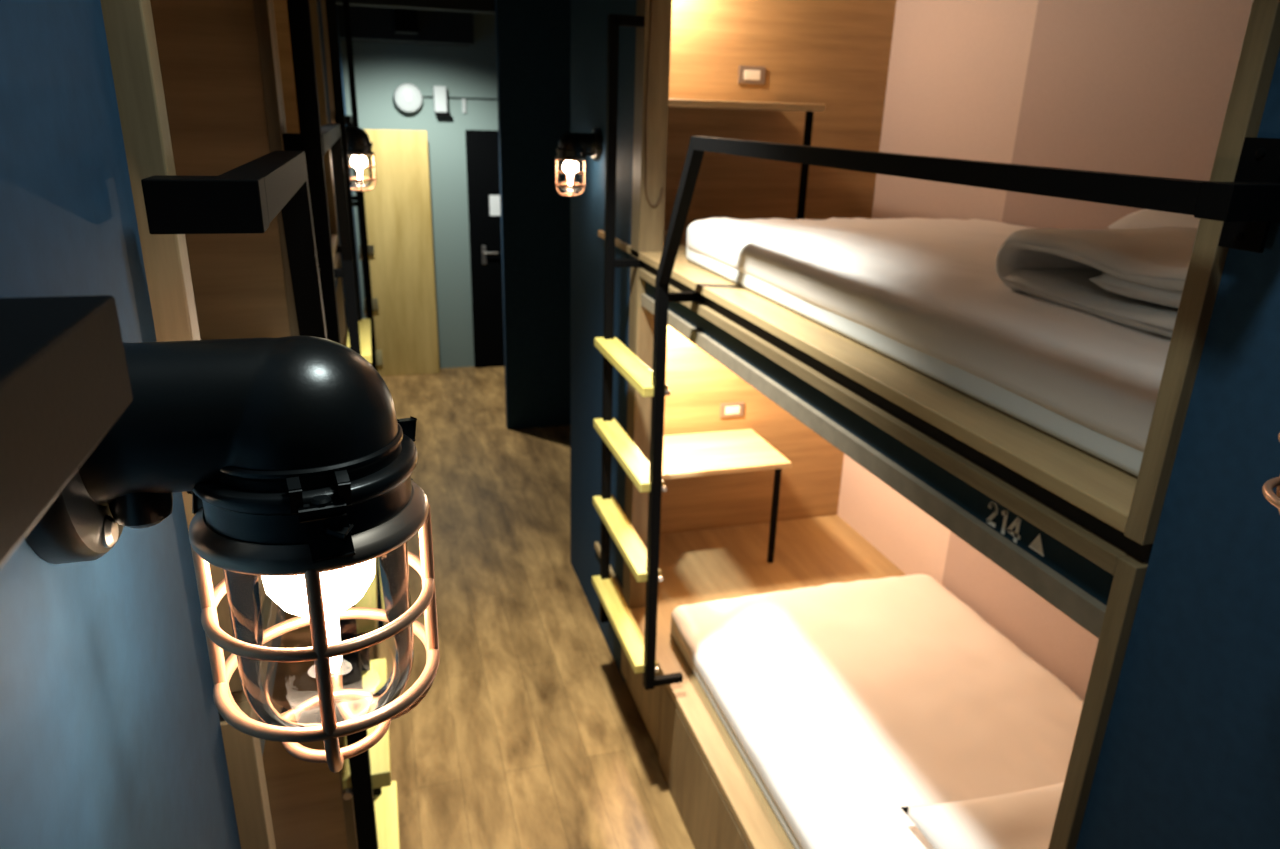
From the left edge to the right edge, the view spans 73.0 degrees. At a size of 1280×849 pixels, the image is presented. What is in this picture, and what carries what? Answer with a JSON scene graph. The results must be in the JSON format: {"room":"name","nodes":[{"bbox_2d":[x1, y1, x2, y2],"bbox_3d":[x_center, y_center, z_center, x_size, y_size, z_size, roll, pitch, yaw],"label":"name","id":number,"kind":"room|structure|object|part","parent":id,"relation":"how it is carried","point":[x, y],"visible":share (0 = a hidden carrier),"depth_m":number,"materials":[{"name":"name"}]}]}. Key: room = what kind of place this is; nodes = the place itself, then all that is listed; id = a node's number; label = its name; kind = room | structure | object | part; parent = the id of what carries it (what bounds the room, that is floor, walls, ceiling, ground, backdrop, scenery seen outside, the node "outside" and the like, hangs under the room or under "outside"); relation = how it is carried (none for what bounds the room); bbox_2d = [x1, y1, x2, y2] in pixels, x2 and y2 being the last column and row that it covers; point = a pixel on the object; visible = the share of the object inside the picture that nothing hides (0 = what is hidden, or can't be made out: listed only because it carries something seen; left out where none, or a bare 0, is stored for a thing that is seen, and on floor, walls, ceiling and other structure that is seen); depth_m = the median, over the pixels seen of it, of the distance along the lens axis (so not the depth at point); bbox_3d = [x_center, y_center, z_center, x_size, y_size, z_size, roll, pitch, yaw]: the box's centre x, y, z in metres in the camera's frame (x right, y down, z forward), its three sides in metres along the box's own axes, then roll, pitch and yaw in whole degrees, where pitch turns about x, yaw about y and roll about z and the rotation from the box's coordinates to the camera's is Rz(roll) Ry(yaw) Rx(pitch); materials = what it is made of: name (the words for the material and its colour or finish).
{"room":"dormitory","nodes":[
{"label":"dormitory","id":0,"kind":"room"},
{"bbox_2d":[0,0,240,848],"bbox_3d":[-0.060,0.851,-0.228,0.060,2.950,2.260,-4,21,-16],"label":"wall","id":1,"kind":"structure","parent":0,"point":[111,737],"depth_m":0.46,"materials":[{"name":"blue paint"}]},
{"bbox_2d":[0,295,132,566],"bbox_3d":[-0.041,0.149,-0.219,0.082,0.115,1.030,-4,21,-16],"label":"guard rail","id":2,"kind":"object","parent":1,"relation":"attached to","point":[65,381],"visible":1,"depth_m":0.19,"materials":[{"name":"black"}]},
{"bbox_2d":[25,336,439,772],"bbox_3d":[-0.195,0.061,0.451,0.170,0.250,0.122,-4,21,-16],"label":"wall lamp","id":3,"kind":"object","parent":1,"relation":"attached to","point":[294,456],"visible":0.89,"depth_m":0.41,"materials":[{"name":"black metal"}]},
{"bbox_3d":[-0.266,0.004,0.409,0.020,0.120,0.120,-4,21,-16],"label":"mount plate","id":4,"kind":"part","parent":3,"relation":"part of","materials":[{"name":"black metal"}]},
{"bbox_2d":[223,542,413,726],"bbox_3d":[-0.173,0.106,0.476,0.092,0.126,0.092,-4,21,-16],"label":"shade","id":5,"kind":"object","parent":3,"relation":"on","point":[343,585],"depth_m":0.46,"materials":[{"name":"clear glass"}]},
{"bbox_3d":[-0.173,0.096,0.472,0.058,0.090,0.058,-4,21,-16],"label":"bulb","id":6,"kind":"part","parent":3,"relation":"part of","materials":[{"name":"beige glass"}]},
{"bbox_2d":[317,0,362,334],"bbox_3d":[-1.759,-1.130,5.139,0.060,2.950,4.305,-4,21,-16],"label":"wall","id":7,"kind":"structure","parent":0,"point":[318,1],"depth_m":3.79,"materials":[{"name":"blue paint"}]},
{"bbox_2d":[328,122,375,190],"bbox_3d":[-1.099,-1.021,3.300,0.170,0.250,0.122,-4,21,-16],"label":"wall lamp","id":8,"kind":"object","parent":7,"relation":"attached to","point":[359,145],"visible":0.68,"depth_m":3.27,"materials":[{"name":"black metal"}]},
{"bbox_3d":[-1.077,-0.985,3.321,0.058,0.090,0.058,-4,21,-16],"label":"bulb","id":9,"kind":"part","parent":8,"relation":"part of","materials":[{"name":"beige glass"}]},
{"bbox_2d":[348,155,372,187],"bbox_3d":[-1.077,-0.975,3.324,0.092,0.126,0.092,-4,21,-16],"label":"glass jar","id":10,"kind":"object","parent":8,"relation":"on","point":[359,162],"depth_m":3.30,"materials":[{"name":"clear glass"}]},
{"bbox_2d":[335,0,494,13],"bbox_3d":[-0.814,-2.824,5.788,2.350,0.150,0.150,-4,21,-16],"label":"trim","id":11,"kind":"structure","parent":7,"relation":"attached to","point":[468,6],"depth_m":5.60,"materials":[{"name":"black paint"}]},
{"bbox_2d":[341,13,497,367],"bbox_3d":[-2.212,-1.874,7.170,4.800,2.950,0.100,-4,21,-16],"label":"wall","id":12,"kind":"structure","parent":0,"point":[379,68],"depth_m":7.09,"materials":[{"name":"grey paint"}]},
{"bbox_2d":[337,5,473,46],"bbox_3d":[-1.782,-3.066,6.588,0.972,0.290,0.400,-4,21,-16],"label":"trim","id":13,"kind":"structure","parent":12,"relation":"attached to","point":[368,24],"depth_m":6.45,"materials":[{"name":"black paint"}]},
{"bbox_2d":[394,83,422,112],"bbox_3d":[-1.847,-2.603,6.902,0.224,0.224,0.102,-4,21,-16],"label":"bell","id":14,"kind":"object","parent":12,"relation":"attached to","point":[408,98],"visible":1,"depth_m":6.86,"materials":[{"name":"grey plastic"}]},
{"bbox_2d":[433,86,450,116],"bbox_3d":[-1.599,-2.607,6.981,0.125,0.230,0.098,-4,21,-16],"label":"emergency light","id":15,"kind":"object","parent":12,"relation":"attached to","point":[439,92],"visible":1,"depth_m":6.94,"materials":[{"name":"grey plastic"}]},
{"bbox_2d":[423,96,496,99],"bbox_3d":[-1.201,-2.678,7.129,1.170,0.012,0.012,-4,21,-16],"label":"cable","id":16,"kind":"object","parent":12,"relation":"attached to","point":[423,96],"visible":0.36,"depth_m":7.06,"materials":[{"name":"black plastic"}]},
{"bbox_2d":[462,99,465,112],"bbox_3d":[-1.439,-2.605,7.077,0.030,0.110,0.018,-4,21,-16],"label":"junction box","id":17,"kind":"object","parent":12,"relation":"attached to","point":[463,100],"visible":1,"depth_m":7.07,"materials":[{"name":"grey plastic"}]},
{"bbox_2d":[465,130,504,367],"bbox_3d":[-1.050,-1.493,7.565,0.850,2.030,0.102,-4,21,-16],"label":"door","id":18,"kind":"structure","parent":12,"relation":"in","point":[482,146],"depth_m":7.47,"materials":[{"name":"black wood"}]},
{"bbox_3d":[-1.347,-1.466,7.479,0.040,0.160,0.008,-4,21,-16],"label":"handle plate","id":19,"kind":"part","parent":18,"relation":"part of","materials":[{"name":"silver metal"}]},
{"bbox_2d":[489,195,500,215],"bbox_3d":[-1.223,-1.864,7.372,0.115,0.170,0.005,-4,21,-16],"label":"paper notice","id":20,"kind":"object","parent":18,"relation":"attached to","point":[494,200],"visible":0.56,"depth_m":7.37,"materials":[{"name":"white paper"}]},
{"bbox_2d":[495,0,570,428],"bbox_3d":[-0.253,-1.417,6.058,1.428,2.950,0.080,-4,21,-16],"label":"wall","id":21,"kind":"structure","parent":0,"point":[533,36],"depth_m":5.85,"materials":[{"name":"blue paint"}]},
{"bbox_2d":[375,366,695,848],"bbox_3d":[-0.937,1.086,3.524,4.800,0.080,9.350,-4,21,-16],"label":"floor","id":22,"kind":"structure","parent":0,"point":[528,732],"depth_m":3.58,"materials":[{"name":"wood"}]},
{"bbox_2d":[219,593,357,848],"bbox_3d":[-1.483,0.961,1.138,2.090,1.741,0.926,-4,21,-16],"label":"bunk","id":23,"kind":"object","parent":22,"relation":"on","point":[281,800],"visible":0.06,"depth_m":1.69,"materials":[{"name":"laminate"}]},
{"bbox_2d":[100,0,298,691],"bbox_3d":[-1.445,-0.356,0.664,2.090,1.059,0.926,-4,21,-16],"label":"bunk","id":24,"kind":"object","parent":23,"relation":"on","point":[197,86],"visible":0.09,"depth_m":1.30,"materials":[{"name":"laminate"}]},
{"bbox_3d":[-1.562,-0.493,1.036,2.050,1.059,0.020,-4,21,-16],"label":"panel","id":25,"kind":"part","parent":24,"relation":"part of","materials":[{"name":"laminate"}]},
{"bbox_3d":[-0.576,-0.574,1.340,0.020,1.059,0.060,-4,21,-16],"label":"frame post","id":26,"kind":"part","parent":24,"relation":"part of","materials":[{"name":"laminate"}]},
{"bbox_3d":[-0.378,1.050,1.022,0.050,1.712,0.028,-4,21,-16],"label":"frame post","id":27,"kind":"part","parent":23,"relation":"part of","materials":[{"name":"laminate"}]},
{"bbox_3d":[-0.478,0.114,1.126,0.050,0.026,0.838,-4,21,-16],"label":"frame rail","id":28,"kind":"part","parent":23,"relation":"part of","materials":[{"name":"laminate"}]},
{"bbox_2d":[141,0,399,848],"bbox_3d":[-0.410,0.237,1.140,0.108,2.440,0.914,-4,21,-16],"label":"ladder","id":29,"kind":"object","parent":23,"relation":"attached to","point":[244,199],"visible":0.53,"depth_m":1.26,"materials":[{"name":"black"}]},
{"bbox_3d":[-0.476,0.166,1.146,0.018,0.086,0.838,-4,21,-16],"label":"header panel","id":30,"kind":"part","parent":23,"relation":"part of","materials":[{"name":"paint"}]},
{"bbox_3d":[-1.601,0.837,1.515,2.050,1.712,0.020,-4,21,-16],"label":"panel","id":31,"kind":"part","parent":23,"relation":"part of","materials":[{"name":"laminate"}]},
{"bbox_3d":[-0.615,0.756,1.819,0.020,1.712,0.060,-4,21,-16],"label":"frame post","id":32,"kind":"part","parent":23,"relation":"part of","materials":[{"name":"laminate"}]},
{"bbox_2d":[333,253,374,659],"bbox_3d":[-1.865,0.515,2.346,2.090,1.741,1.740,-4,21,-16],"label":"bunk","id":33,"kind":"object","parent":22,"relation":"on","point":[337,264],"visible":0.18,"depth_m":3.15,"materials":[{"name":"laminate"}]},
{"bbox_2d":[271,0,337,262],"bbox_3d":[-1.827,-0.802,1.872,2.090,1.059,1.740,-4,21,-16],"label":"bunk","id":34,"kind":"object","parent":33,"relation":"on","point":[279,7],"visible":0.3,"depth_m":2.86,"materials":[{"name":"laminate"}]},
{"bbox_3d":[-0.606,-0.591,1.385,0.050,1.059,0.028,-4,21,-16],"label":"frame post","id":35,"kind":"part","parent":34,"relation":"part of","materials":[{"name":"laminate"}]},
{"bbox_3d":[-2.075,-1.073,2.606,2.020,1.059,0.020,-4,21,-16],"label":"panel","id":36,"kind":"part","parent":34,"relation":"part of","materials":[{"name":"laminate"}]},
{"bbox_3d":[-1.089,-1.154,2.910,0.050,1.059,0.060,-4,21,-16],"label":"frame post","id":37,"kind":"part","parent":34,"relation":"part of","materials":[{"name":"metal"}]},
{"bbox_2d":[282,0,384,632],"bbox_3d":[-0.785,-0.201,2.327,0.108,2.440,1.674,-4,21,-16],"label":"bunk bed","id":38,"kind":"object","parent":33,"relation":"attached to","point":[334,137],"visible":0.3,"depth_m":2.63,"materials":[{"name":"black metal"}]},
{"bbox_3d":[-0.861,-0.332,2.334,0.050,0.026,1.652,-4,21,-16],"label":"frame rail","id":39,"kind":"part","parent":33,"relation":"part of","materials":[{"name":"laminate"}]},
{"bbox_3d":[-0.889,1.081,2.846,0.020,0.368,1.648,-4,21,-16],"label":"drawer","id":40,"kind":"part","parent":33,"relation":"part of","materials":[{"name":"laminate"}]},
{"bbox_2d":[362,129,439,375],"bbox_3d":[-1.985,-1.386,7.205,0.520,2.020,0.030,-4,21,-16],"label":"door","id":41,"kind":"structure","parent":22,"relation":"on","point":[398,207],"depth_m":7.17,"materials":[{"name":"beige wood"}]},
{"bbox_2d":[595,262,1152,848],"bbox_3d":[0.768,0.476,2.667,1.220,1.741,2.656,-4,21,-16],"label":"bunk","id":42,"kind":"object","parent":22,"relation":"on","point":[871,489],"visible":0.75,"depth_m":2.82,"materials":[{"name":"laminate"}]},
{"bbox_3d":[-0.001,0.239,3.217,0.085,1.652,0.097,-4,21,-16],"label":"frame post","id":43,"kind":"part","parent":42,"relation":"part of","materials":[{"name":"laminate"}]},
{"bbox_3d":[0.009,0.937,3.253,0.020,0.325,0.492,-4,21,-16],"label":"kick panel","id":44,"kind":"part","parent":42,"relation":"part of","materials":[{"name":"laminate"}]},
{"bbox_3d":[0.197,1.184,2.668,0.020,0.354,0.819,-4,21,-16],"label":"drawer","id":45,"kind":"part","parent":42,"relation":"part of","materials":[{"name":"laminate"}]},
{"bbox_3d":[0.318,1.145,2.236,0.017,0.014,1.638,-4,21,-16],"label":"edge molding","id":46,"kind":"part","parent":42,"relation":"part of","materials":[{"name":"laminate"}]},
{"bbox_2d":[662,429,791,562],"bbox_3d":[0.250,0.333,3.673,0.625,0.480,0.413,-4,21,-16],"label":"table","id":47,"kind":"object","parent":42,"relation":"on","point":[744,450],"visible":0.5,"depth_m":3.57,"materials":[{"name":"laminate"}]},
{"bbox_3d":[0.563,0.373,3.625,0.022,0.456,0.022,-4,21,-16],"label":"leg","id":48,"kind":"part","parent":47,"relation":"part of","materials":[{"name":"black metal"}]},
{"bbox_2d":[720,402,743,417],"bbox_3d":[0.404,-0.064,3.800,0.110,0.064,0.013,-4,21,-16],"label":"wall outlet","id":49,"kind":"object","parent":42,"relation":"attached to","point":[726,409],"visible":1,"depth_m":3.79,"materials":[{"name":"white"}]},
{"bbox_3d":[0.429,-0.128,3.802,1.115,1.310,0.020,-4,21,-16],"label":"panel","id":50,"kind":"part","parent":42,"relation":"part of","materials":[{"name":"laminate"}]},
{"bbox_2d":[670,574,1083,848],"bbox_3d":[0.891,0.965,2.478,1.105,0.136,1.862,-4,21,-16],"label":"mattress","id":51,"kind":"object","parent":42,"relation":"on","point":[849,705],"visible":0.84,"depth_m":2.64,"materials":[{"name":"white fabric"}]},
{"bbox_2d":[900,783,1063,848],"bbox_3d":[1.019,1.033,1.977,0.620,0.114,0.570,-3,20,-13],"label":"pillow","id":52,"kind":"object","parent":51,"relation":"on","point":[1022,819],"visible":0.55,"depth_m":2.08,"materials":[{"name":"white fabric"}]},
{"bbox_3d":[0.318,-0.126,1.993,0.019,0.066,2.043,-4,21,-16],"label":"header panel","id":53,"kind":"part","parent":42,"relation":"part of","materials":[{"name":"blue paint"}]},
{"bbox_3d":[0.309,-0.169,1.974,0.050,0.026,2.043,-4,21,-16],"label":"frame rail","id":54,"kind":"part","parent":42,"relation":"part of","materials":[{"name":"metal"}]},
{"bbox_3d":[1.089,-0.033,3.591,0.020,1.310,0.840,-4,21,-16],"label":"panel","id":55,"kind":"part","parent":42,"relation":"part of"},
{"bbox_2d":[592,14,1279,689],"bbox_3d":[0.228,0.112,2.017,0.158,2.117,2.182,-4,21,-16],"label":"ladder","id":56,"kind":"object","parent":42,"relation":"attached to","point":[1246,206],"visible":0.95,"depth_m":2.22,"materials":[{"name":"black metal"}]},
{"bbox_3d":[0.601,-0.225,0.848,0.006,0.106,0.046,-4,21,-16],"label":"mount plate","id":57,"kind":"part","parent":56,"relation":"part of","materials":[{"name":"black metal"}]},
{"bbox_2d":[598,0,1279,544],"bbox_3d":[0.806,-0.841,2.193,1.220,1.059,2.656,-4,21,-16],"label":"bunk","id":58,"kind":"object","parent":42,"relation":"on","point":[1157,88],"visible":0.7,"depth_m":2.73,"materials":[{"name":"laminate"}]},
{"bbox_3d":[0.037,-1.063,2.748,0.085,1.059,0.097,-4,21,-16],"label":"frame post","id":59,"kind":"part","parent":58,"relation":"part of","materials":[{"name":"laminate"}]},
{"bbox_2d":[645,0,662,206],"bbox_3d":[0.052,-1.098,2.681,0.068,0.827,0.006,-4,21,-16],"label":"pull cord","id":60,"kind":"object","parent":58,"relation":"hanging from","point":[650,204],"visible":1,"depth_m":2.72,"materials":[{"name":"brown plastic"}]},
{"bbox_2d":[668,99,824,218],"bbox_3d":[0.287,-0.943,3.214,0.625,0.480,0.413,-4,21,-16],"label":"table","id":61,"kind":"object","parent":58,"relation":"on","point":[675,103],"visible":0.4,"depth_m":3.01,"materials":[{"name":"laminate"}]},
{"bbox_3d":[0.600,-0.904,3.166,0.022,0.456,0.022,-4,21,-16],"label":"leg","id":62,"kind":"part","parent":61,"relation":"part of","materials":[{"name":"black metal"}]},
{"bbox_2d":[738,66,765,84],"bbox_3d":[0.431,-1.346,3.335,0.110,0.064,0.013,-4,21,-16],"label":"wall outlet","id":63,"kind":"object","parent":58,"relation":"attached to","point":[746,74],"visible":1,"depth_m":3.33,"materials":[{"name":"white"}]},
{"bbox_3d":[0.462,-1.283,3.386,1.115,1.053,0.020,-4,21,-16],"label":"panel","id":64,"kind":"part","parent":58,"relation":"part of","materials":[{"name":"laminate"}]},
{"bbox_2d":[686,217,1170,476],"bbox_3d":[0.925,-0.317,2.024,1.105,0.143,1.875,-4,21,-16],"label":"mattress","id":65,"kind":"object","parent":58,"relation":"on","point":[929,296],"visible":0.7,"depth_m":1.57,"materials":[{"name":"white fabric"}]},
{"bbox_2d":[995,226,1197,337],"bbox_3d":[0.986,-0.228,1.421,0.462,0.125,0.693,-4,21,-16],"label":"quilt","id":66,"kind":"object","parent":65,"relation":"on","point":[1135,278],"visible":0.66,"depth_m":1.47,"materials":[{"name":"white fabric"}]},
{"bbox_2d":[1104,209,1199,228],"bbox_3d":[1.356,-0.367,1.750,0.420,0.187,0.660,-4,21,-16],"label":"pillow","id":67,"kind":"object","parent":65,"relation":"on","point":[1146,218],"visible":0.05,"depth_m":1.88,"materials":[{"name":"white fabric"}]},
{"bbox_3d":[1.123,-1.188,3.175,0.020,1.053,0.840,-4,21,-16],"label":"panel","id":68,"kind":"part","parent":58,"relation":"part of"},
{"bbox_3d":[1.501,-0.747,1.981,0.020,1.053,1.816,-4,21,-16],"label":"panel","id":69,"kind":"part","parent":58,"relation":"part of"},
{"bbox_3d":[0.620,-0.363,0.850,0.050,1.059,0.028,-4,21,-16],"label":"frame post","id":70,"kind":"part","parent":58,"relation":"part of","materials":[{"name":"laminate"}]},
{"bbox_3d":[1.467,0.408,2.396,0.020,1.310,1.816,-4,21,-16],"label":"panel","id":71,"kind":"part","parent":42,"relation":"part of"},
{"bbox_3d":[0.581,0.968,1.328,0.050,1.712,0.028,-4,21,-16],"label":"frame post","id":72,"kind":"part","parent":42,"relation":"part of","materials":[{"name":"laminate"}]},
{"bbox_3d":[-2.502,-0.227,4.356,2.090,1.741,0.910,-4,21,-16],"label":"bunk","id":73,"kind":"object","parent":22,"relation":"on","visible":0},
{"bbox_2d":[320,0,335,123],"bbox_3d":[-2.463,-1.544,3.882,2.090,1.059,0.910,-4,21,-16],"label":"bunk","id":74,"kind":"object","parent":73,"relation":"on","point":[323,6],"visible":0.03,"depth_m":3.72,"materials":[{"name":"metal"}]},
{"bbox_2d":[335,0,382,370],"bbox_3d":[-1.408,-0.942,4.336,0.133,2.440,0.854,-4,21,-16],"label":"ladder","id":75,"kind":"object","parent":73,"relation":"attached to","point":[366,252],"visible":0.56,"depth_m":4.47,"materials":[{"name":"black metal"}]},
{"bbox_2d":[570,0,636,681],"bbox_3d":[-0.144,-0.503,3.529,0.060,2.950,1.036,-4,21,-16],"label":"wall","id":76,"kind":"structure","parent":0,"point":[588,18],"depth_m":3.55,"materials":[{"name":"blue paint"}]},
{"bbox_2d":[555,128,601,195],"bbox_3d":[-0.242,-1.007,3.322,0.170,0.250,0.122,-4,21,-16],"label":"wall lamp","id":77,"kind":"object","parent":76,"relation":"attached to","point":[572,147],"visible":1,"depth_m":3.28,"materials":[{"name":"black metal"}]},
{"bbox_2d":[558,160,582,192],"bbox_3d":[-0.267,-0.958,3.331,0.092,0.126,0.092,-4,21,-16],"label":"glass jar","id":78,"kind":"object","parent":77,"relation":"on","point":[570,167],"depth_m":3.31,"materials":[{"name":"clear glass"}]},
{"bbox_3d":[-0.267,-0.967,3.328,0.058,0.090,0.058,-4,21,-16],"label":"bulb","id":79,"kind":"part","parent":77,"relation":"part of","materials":[{"name":"beige glass"}]},
{"bbox_3d":[-0.168,-1.073,3.320,0.020,0.120,0.120,-4,21,-16],"label":"mount plate","id":80,"kind":"part","parent":77,"relation":"part of","materials":[{"name":"black metal"}]},
{"bbox_2d":[1075,49,1279,848],"bbox_3d":[0.948,0.770,0.080,0.060,2.950,2.293,-4,21,-16],"label":"wall","id":81,"kind":"structure","parent":0,"point":[1189,758],"depth_m":0.94,"materials":[{"name":"blue paint"}]},
{"bbox_2d":[1262,433,1279,513],"bbox_3d":[0.597,-0.014,0.674,0.170,0.250,0.122,-4,21,-16],"label":"wall lamp","id":82,"kind":"object","parent":81,"relation":"attached to","point":[1267,489],"visible":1,"depth_m":0.72,"materials":[{"name":"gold metal"}]}
]}

